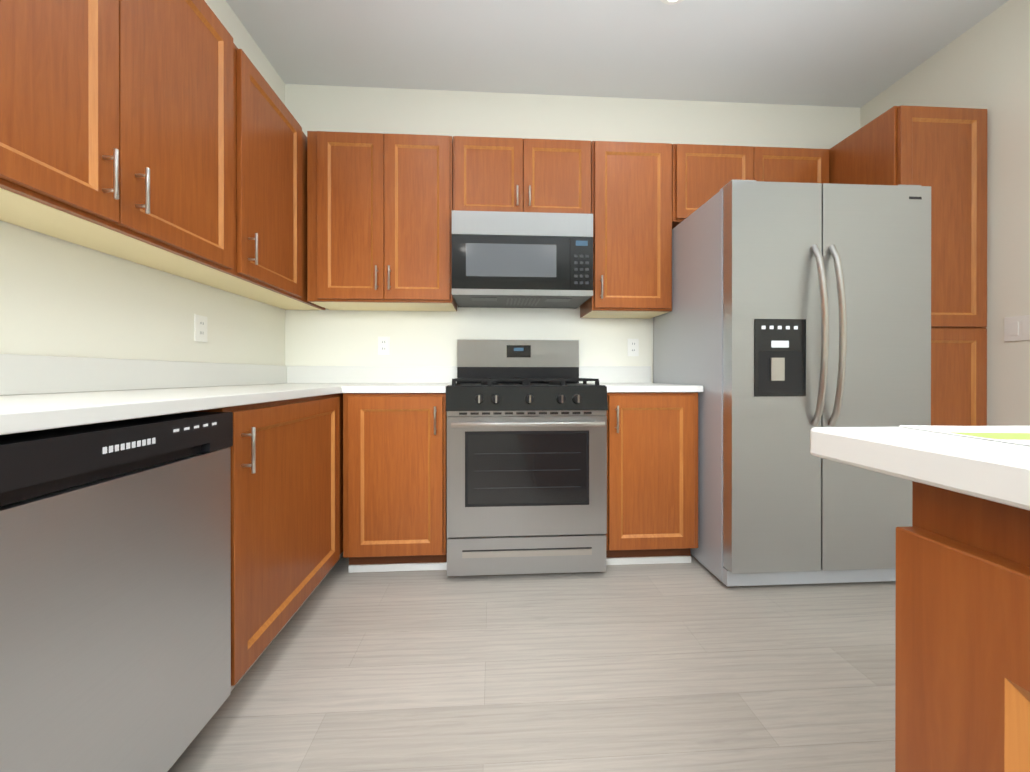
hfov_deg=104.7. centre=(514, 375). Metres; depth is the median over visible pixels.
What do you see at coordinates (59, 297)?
wall
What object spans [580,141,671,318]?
upper cabinet
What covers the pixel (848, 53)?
ceiling
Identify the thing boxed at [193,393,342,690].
base cabinet
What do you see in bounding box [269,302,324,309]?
upper cabinet
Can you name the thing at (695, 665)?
floor
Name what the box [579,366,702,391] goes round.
countertop
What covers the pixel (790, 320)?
fridge
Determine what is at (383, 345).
electrical outlet
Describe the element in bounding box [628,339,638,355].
electrical outlet
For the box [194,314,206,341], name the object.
electrical outlet
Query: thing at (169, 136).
upper cabinet
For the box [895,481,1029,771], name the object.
kitchen island
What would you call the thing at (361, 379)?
countertop
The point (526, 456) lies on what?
range
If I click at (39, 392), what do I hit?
countertop
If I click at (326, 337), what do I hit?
wall
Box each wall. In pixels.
[0,0,284,365]
[285,84,859,382]
[860,0,1029,425]
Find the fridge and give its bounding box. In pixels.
[653,180,930,585]
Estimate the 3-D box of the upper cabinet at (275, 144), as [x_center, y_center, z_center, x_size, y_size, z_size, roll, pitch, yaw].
[-1.254,-0.870,1.846,0.265,0.930,0.540,0,0,-3]
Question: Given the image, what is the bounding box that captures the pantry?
[829,105,986,425]
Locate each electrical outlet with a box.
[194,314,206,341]
[378,337,389,354]
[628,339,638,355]
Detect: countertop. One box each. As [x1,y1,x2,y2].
[0,354,347,434]
[348,366,456,392]
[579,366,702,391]
[810,426,1029,510]
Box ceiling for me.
[226,0,1008,107]
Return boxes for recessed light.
[660,0,683,4]
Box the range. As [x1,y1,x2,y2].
[446,339,607,575]
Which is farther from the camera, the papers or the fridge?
the fridge
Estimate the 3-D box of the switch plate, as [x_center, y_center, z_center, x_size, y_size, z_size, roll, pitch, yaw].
[2.376,-0.221,1.865,0.008,0.116,0.120,0,0,-3]
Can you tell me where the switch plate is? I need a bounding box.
[1004,315,1029,341]
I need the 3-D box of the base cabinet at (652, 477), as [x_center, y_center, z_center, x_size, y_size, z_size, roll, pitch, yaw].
[0.661,0.524,2.240,0.468,0.880,0.684,0,0,-3]
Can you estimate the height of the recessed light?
0.013 m
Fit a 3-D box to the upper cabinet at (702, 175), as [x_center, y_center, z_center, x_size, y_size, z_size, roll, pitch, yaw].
[1.373,-1.112,2.458,0.944,0.448,0.326,0,0,-3]
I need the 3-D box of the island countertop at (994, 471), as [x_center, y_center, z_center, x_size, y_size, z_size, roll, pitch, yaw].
[0.919,0.071,-0.659,1.100,0.030,2.212,0,0,-3]
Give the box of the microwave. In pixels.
[452,210,592,308]
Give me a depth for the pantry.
1.97 m
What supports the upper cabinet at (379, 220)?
attached to the wall at (326, 337)
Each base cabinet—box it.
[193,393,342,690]
[343,393,446,572]
[605,392,697,564]
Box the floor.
[168,555,895,771]
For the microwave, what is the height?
0.443 m
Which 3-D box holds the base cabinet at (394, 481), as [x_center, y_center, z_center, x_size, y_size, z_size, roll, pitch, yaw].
[-0.587,0.524,2.167,0.480,0.880,0.684,0,0,-3]
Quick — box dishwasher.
[0,412,232,771]
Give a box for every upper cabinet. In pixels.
[0,0,243,279]
[180,53,307,303]
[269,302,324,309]
[307,131,456,310]
[453,136,590,213]
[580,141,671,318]
[672,144,828,228]
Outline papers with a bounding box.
[899,425,1029,445]
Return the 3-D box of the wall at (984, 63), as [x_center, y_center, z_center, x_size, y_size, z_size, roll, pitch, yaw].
[2.556,-0.416,-0.264,0.100,2.770,5.910,0,0,-3]
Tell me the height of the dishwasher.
0.868 m
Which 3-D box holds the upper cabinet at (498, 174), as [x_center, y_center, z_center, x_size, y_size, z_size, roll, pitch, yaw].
[0.037,-1.107,2.361,0.782,0.458,0.364,0,0,-3]

